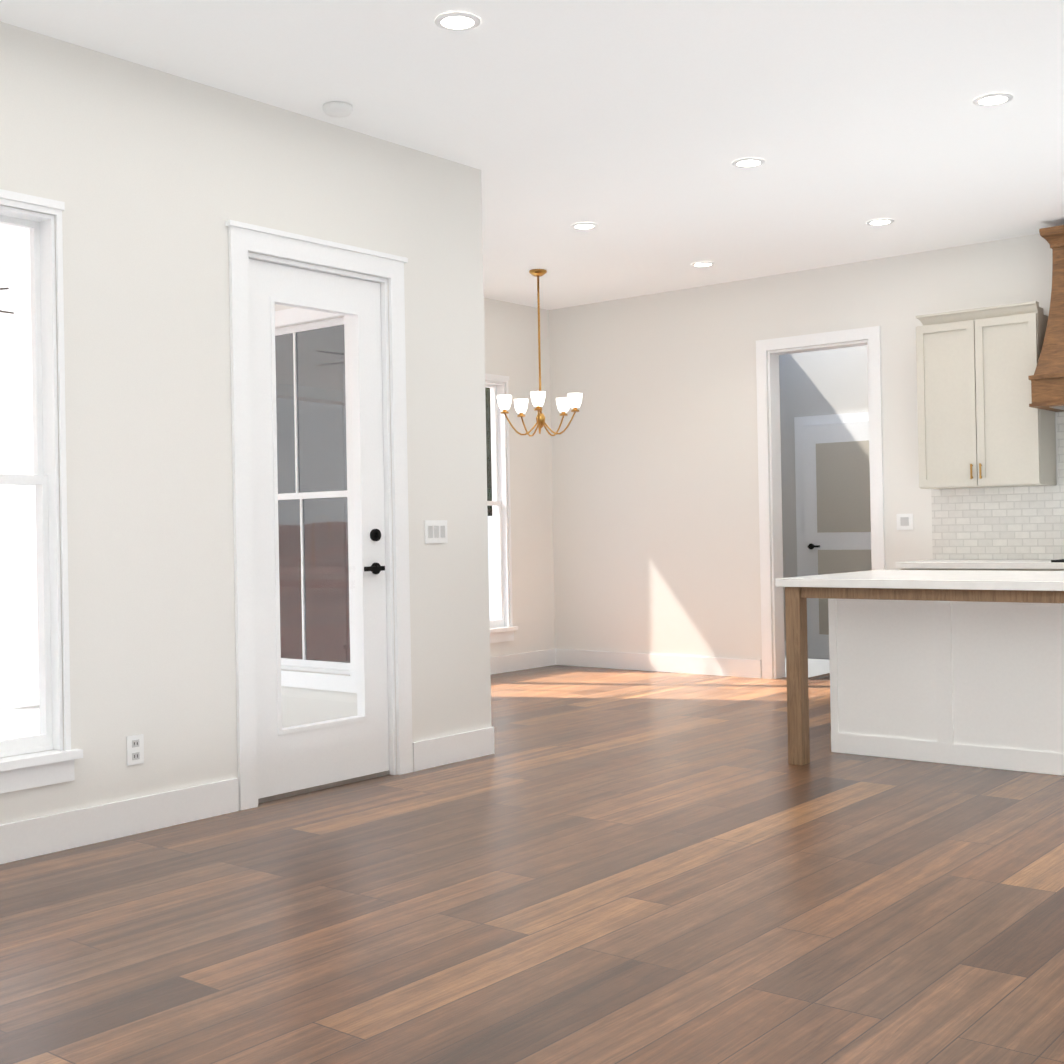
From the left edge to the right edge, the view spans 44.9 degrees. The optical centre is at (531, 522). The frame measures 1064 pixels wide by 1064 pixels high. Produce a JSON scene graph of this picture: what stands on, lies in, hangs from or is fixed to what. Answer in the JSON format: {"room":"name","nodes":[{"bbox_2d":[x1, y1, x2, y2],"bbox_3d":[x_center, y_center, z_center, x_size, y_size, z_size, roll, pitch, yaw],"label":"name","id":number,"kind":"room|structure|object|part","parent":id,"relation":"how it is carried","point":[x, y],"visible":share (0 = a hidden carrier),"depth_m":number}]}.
{"room":"kitchen","nodes":[
{"label":"kitchen","id":0,"kind":"room"},
{"bbox_2d":[0,21,491,824],"bbox_3d":[-2.207,-0.298,4.475,0.150,3.070,6.050,-1,0,39],"label":"wall","id":1,"kind":"structure","parent":0,"point":[154,179],"depth_m":5.31},
{"bbox_2d":[0,189,82,793],"bbox_3d":[-2.589,-0.129,3.981,0.215,2.230,2.570,-1,0,39],"label":"living room window","id":2,"kind":"structure","parent":1,"relation":"in","point":[44,478],"depth_m":4.87},
{"bbox_3d":[-2.666,-0.140,4.044,0.018,2.205,2.570,-1,0,39],"label":"living room window exterior trim","id":3,"kind":"part","parent":2,"relation":"part of"},
{"bbox_2d":[0,778,238,863],"bbox_3d":[-2.582,1.170,3.840,0.018,0.139,4.210,-1,0,39],"label":"baseboard","id":4,"kind":"structure","parent":1,"relation":"attached to","point":[34,837],"depth_m":5.00},
{"bbox_2d":[126,734,143,765],"bbox_3d":[-1.569,0.898,5.096,0.008,0.115,0.075,-1,0,39],"label":"outlet","id":5,"kind":"object","parent":1,"relation":"attached to","point":[135,748],"visible":1,"depth_m":5.09},
{"bbox_2d":[225,220,412,809],"bbox_3d":[-1.000,-0.035,5.939,0.202,2.511,1.070,-1,0,39],"label":"door","id":6,"kind":"structure","parent":1,"relation":"attached to","point":[298,757],"depth_m":5.91},
{"bbox_2d":[424,520,447,543],"bbox_3d":[-0.480,0.045,6.457,0.008,0.115,0.160,-1,0,39],"label":"light switch","id":7,"kind":"object","parent":1,"relation":"attached to","point":[435,531],"visible":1,"depth_m":6.45},
{"bbox_2d":[413,727,494,771],"bbox_3d":[-0.393,1.143,6.526,0.016,0.139,0.600,-1,0,39],"label":"baseboard","id":8,"kind":"structure","parent":1,"relation":"attached to","point":[430,753],"depth_m":6.50},
{"bbox_2d":[275,304,357,727],"bbox_3d":[-1.348,-0.298,7.580,2.440,3.070,0.150,-1,0,39],"label":"wall","id":9,"kind":"structure","parent":0,"point":[340,709],"depth_m":7.43},
{"bbox_2d":[275,308,356,692],"bbox_3d":[-1.353,-0.146,7.601,0.996,2.021,0.123,-1,0,39],"label":"window","id":10,"kind":"structure","parent":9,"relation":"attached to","point":[326,400],"depth_m":7.51},
{"bbox_2d":[484,298,554,656],"bbox_3d":[-0.988,-0.293,9.834,0.150,3.070,3.800,-1,0,39],"label":"wall","id":11,"kind":"structure","parent":0,"point":[511,339],"depth_m":10.88},
{"bbox_2d":[485,373,517,642],"bbox_3d":[-0.818,-0.131,10.019,0.215,2.230,1.980,-1,0,39],"label":"dining room window","id":12,"kind":"structure","parent":11,"relation":"in","point":[499,502],"depth_m":10.68},
{"bbox_3d":[-0.894,-0.141,10.082,0.018,2.205,1.980,-1,0,39],"label":"exterior dining window trim","id":13,"kind":"part","parent":12,"relation":"part of"},
{"bbox_2d":[490,648,555,674],"bbox_3d":[-0.943,1.170,9.716,0.018,0.139,3.650,-1,0,39],"label":"baseboard","id":14,"kind":"structure","parent":11,"relation":"attached to","point":[542,658],"depth_m":10.76},
{"bbox_2d":[0,665,1063,1063],"bbox_3d":[1.306,1.225,5.047,9.700,0.100,11.350,-1,0,39],"label":"floor","id":15,"kind":"structure","parent":0,"point":[588,865],"depth_m":3.96},
{"bbox_2d":[779,586,1063,775],"bbox_3d":[2.553,0.721,5.972,2.452,0.870,1.128,-1,0,39],"label":"kitchen island","id":16,"kind":"object","parent":15,"relation":"on","point":[961,667],"depth_m":6.23},
{"bbox_2d":[775,570,1063,589],"bbox_3d":[2.544,0.266,5.976,2.520,0.040,1.190,-1,0,39],"label":"island countertop","id":17,"kind":"structure","parent":16,"relation":"on","point":[872,579],"depth_m":6.04},
{"bbox_2d":[896,568,1042,570],"bbox_3d":[2.988,0.726,8.454,0.919,0.866,0.634,-1,0,39],"label":"base cabinet","id":18,"kind":"object","parent":15,"relation":"on","point":[998,569],"depth_m":8.16},
{"bbox_2d":[895,560,1063,567],"bbox_3d":[4.935,0.227,6.855,6.018,0.040,0.643,-1,0,39],"label":"countertop","id":19,"kind":"structure","parent":18,"relation":"on","point":[923,563],"depth_m":8.23},
{"bbox_2d":[1051,559,1063,561],"bbox_3d":[3.708,0.212,7.865,0.900,0.042,0.470,-1,0,39],"label":"cooktop","id":20,"kind":"object","parent":19,"relation":"in","point":[1060,560],"visible":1,"depth_m":7.95},
{"bbox_2d":[1043,568,1063,570],"bbox_3d":[3.716,0.710,7.861,0.960,0.866,0.634,-1,0,39],"label":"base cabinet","id":21,"kind":"object","parent":15,"relation":"on","point":[1044,569],"depth_m":7.89},
{"bbox_2d":[0,0,1063,309],"bbox_3d":[1.247,-1.945,5.063,9.700,0.100,11.350,-1,0,39],"label":"ceiling","id":22,"kind":"structure","parent":0,"point":[634,130],"depth_m":5.84},
{"bbox_2d":[323,101,352,117],"bbox_3d":[-0.862,-1.832,5.718,0.130,0.036,0.130,-1,0,39],"label":"smoke detector","id":23,"kind":"object","parent":22,"relation":"attached to","point":[339,109],"visible":1,"depth_m":5.68},
{"bbox_2d":[435,12,479,30],"bbox_3d":[-0.277,-1.862,4.790,0.170,0.007,0.170,-1,0,39],"label":"recessed light","id":24,"kind":"object","parent":22,"relation":"in","point":[457,20],"visible":1,"depth_m":4.78},
{"bbox_2d":[497,269,581,436],"bbox_3d":[0.071,-1.245,9.458,0.622,1.206,0.599,-1,0,39],"label":"chandelier","id":25,"kind":"object","parent":22,"relation":"hanging from","point":[573,400],"visible":1,"depth_m":9.41},
{"bbox_2d":[571,223,597,229],"bbox_3d":[0.327,-1.857,8.064,0.170,0.007,0.170,-1,0,39],"label":"recessed light","id":26,"kind":"object","parent":22,"relation":"in","point":[582,226],"visible":0.92,"depth_m":8.05},
{"bbox_2d":[691,262,714,266],"bbox_3d":[1.237,-1.867,9.309,0.170,0.007,0.170,-1,0,39],"label":"recessed light","id":27,"kind":"object","parent":22,"relation":"in","point":[701,264],"visible":0.94,"depth_m":9.30},
{"bbox_2d":[732,158,764,167],"bbox_3d":[1.132,-1.879,6.725,0.170,0.007,0.170,-1,0,39],"label":"recessed light","id":28,"kind":"object","parent":22,"relation":"in","point":[747,162],"visible":0.96,"depth_m":6.71},
{"bbox_2d":[866,219,893,225],"bbox_3d":[2.192,-1.891,8.105,0.170,0.007,0.170,-1,0,39],"label":"recessed light","id":29,"kind":"object","parent":22,"relation":"in","point":[876,222],"visible":0.98,"depth_m":8.10},
{"bbox_2d":[973,93,1012,105],"bbox_3d":[2.073,-1.901,5.790,0.170,0.007,0.170,-1,0,39],"label":"recessed light","id":30,"kind":"object","parent":22,"relation":"in","point":[990,99],"visible":0.92,"depth_m":5.78},
{"bbox_2d":[549,234,1057,678],"bbox_3d":[3.924,-0.393,8.187,9.550,3.070,0.150,-1,0,39],"label":"wall","id":31,"kind":"structure","parent":0,"point":[655,503],"depth_m":10.21},
{"bbox_2d":[556,649,761,677],"bbox_3d":[0.987,1.138,10.485,1.980,0.139,0.018,-1,0,39],"label":"baseboard","id":32,"kind":"structure","parent":31,"relation":"attached to","point":[749,668],"depth_m":10.42},
{"bbox_2d":[756,326,884,678],"bbox_3d":[2.177,-0.112,9.598,1.000,2.584,0.168,-1,0,39],"label":"trim","id":33,"kind":"structure","parent":31,"relation":"attached to","point":[770,493],"depth_m":9.80},
{"bbox_2d":[896,514,912,529],"bbox_3d":[2.643,-0.007,9.129,0.120,0.115,0.008,-1,0,39],"label":"light switch","id":34,"kind":"object","parent":31,"relation":"attached to","point":[904,521],"visible":1,"depth_m":9.13},
{"bbox_2d":[916,301,1056,488],"bbox_3d":[3.019,-0.824,8.586,0.798,1.170,0.342,-1,0,39],"label":"upper cabinet","id":35,"kind":"object","parent":31,"relation":"attached to","point":[982,423],"visible":0.94,"depth_m":8.41},
{"bbox_2d":[931,412,1063,558],"bbox_3d":[5.125,-0.317,7.104,6.018,1.038,0.008,-1,0,39],"label":"tile backsplash","id":36,"kind":"structure","parent":31,"relation":"attached to","point":[1026,522],"depth_m":8.69},
{"bbox_2d":[1028,225,1063,411],"bbox_3d":[3.719,-1.304,7.882,1.174,1.144,0.542,-1,0,39],"label":"range hood","id":37,"kind":"object","parent":31,"relation":"attached to","point":[1047,384],"visible":1,"depth_m":8.07},
{"bbox_2d":[779,345,867,640],"bbox_3d":[3.398,-0.371,10.549,3.630,3.070,0.150,-1,0,39],"label":"wall","id":38,"kind":"structure","parent":0,"point":[824,382],"depth_m":11.25},
{"bbox_2d":[785,641,828,659],"bbox_3d":[3.372,1.093,10.476,3.330,0.139,0.016,-1,0,39],"label":"baseboard","id":39,"kind":"structure","parent":38,"relation":"attached to","point":[785,641],"depth_m":11.24},
{"bbox_2d":[794,412,868,576],"bbox_3d":[2.713,0.121,11.001,0.990,2.114,0.018,-1,0,39],"label":"door frame","id":40,"kind":"structure","parent":38,"relation":"attached to","point":[799,422],"depth_m":11.27},
{"bbox_2d":[802,421,871,658],"bbox_3d":[2.687,0.158,10.969,0.820,2.018,0.094,-1,0,39],"label":"hall door","id":41,"kind":"structure","parent":38,"relation":"in","point":[836,499],"depth_m":11.06},
{"label":"outside","id":42,"kind":"structure","parent":0,"visible":0},
{"bbox_2d":[0,224,31,367],"bbox_3d":[-5.546,-1.435,4.732,5.308,0.670,9.550,-1,0,39],"label":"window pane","id":43,"kind":"structure","parent":42,"point":[13,282],"depth_m":7.83},
{"bbox_2d":[0,288,13,313],"bbox_3d":[-3.336,-1.294,6.882,1.226,0.268,1.204,-1,0,39],"label":"fan","id":44,"kind":"object","parent":43,"relation":"hanging from","point":[5,311],"depth_m":7.26},
{"bbox_2d":[0,705,39,739],"bbox_3d":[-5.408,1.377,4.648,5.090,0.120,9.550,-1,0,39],"label":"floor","id":45,"kind":"structure","parent":42,"point":[17,717],"depth_m":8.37},
{"bbox_2d":[0,366,38,708],"bbox_3d":[-3.708,0.100,9.254,0.280,2.418,0.280,-1,0,39],"label":"window pane","id":46,"kind":"structure","parent":45,"relation":"on","point":[27,664],"depth_m":9.10},
{"bbox_2d":[36,516,493,657],"bbox_3d":[-46.635,1.454,83.010,161.000,2.624,230.000,-1,0,39],"label":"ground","id":47,"kind":"structure","parent":42,"point":[491,574],"depth_m":32.05},
{"bbox_2d":[485,387,491,515],"bbox_3d":[-35.069,-8.870,83.550,90.298,23.718,139.243,-1,0,39],"label":"trees","id":48,"kind":"object","parent":47,"relation":"on","point":[488,453],"depth_m":70.87},
{"bbox_2d":[0,617,829,708],"bbox_3d":[5.730,1.452,24.564,36.000,0.280,34.500,-1,0,39],"label":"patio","id":49,"kind":"structure","parent":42,"point":[816,667],"depth_m":12.85}
]}

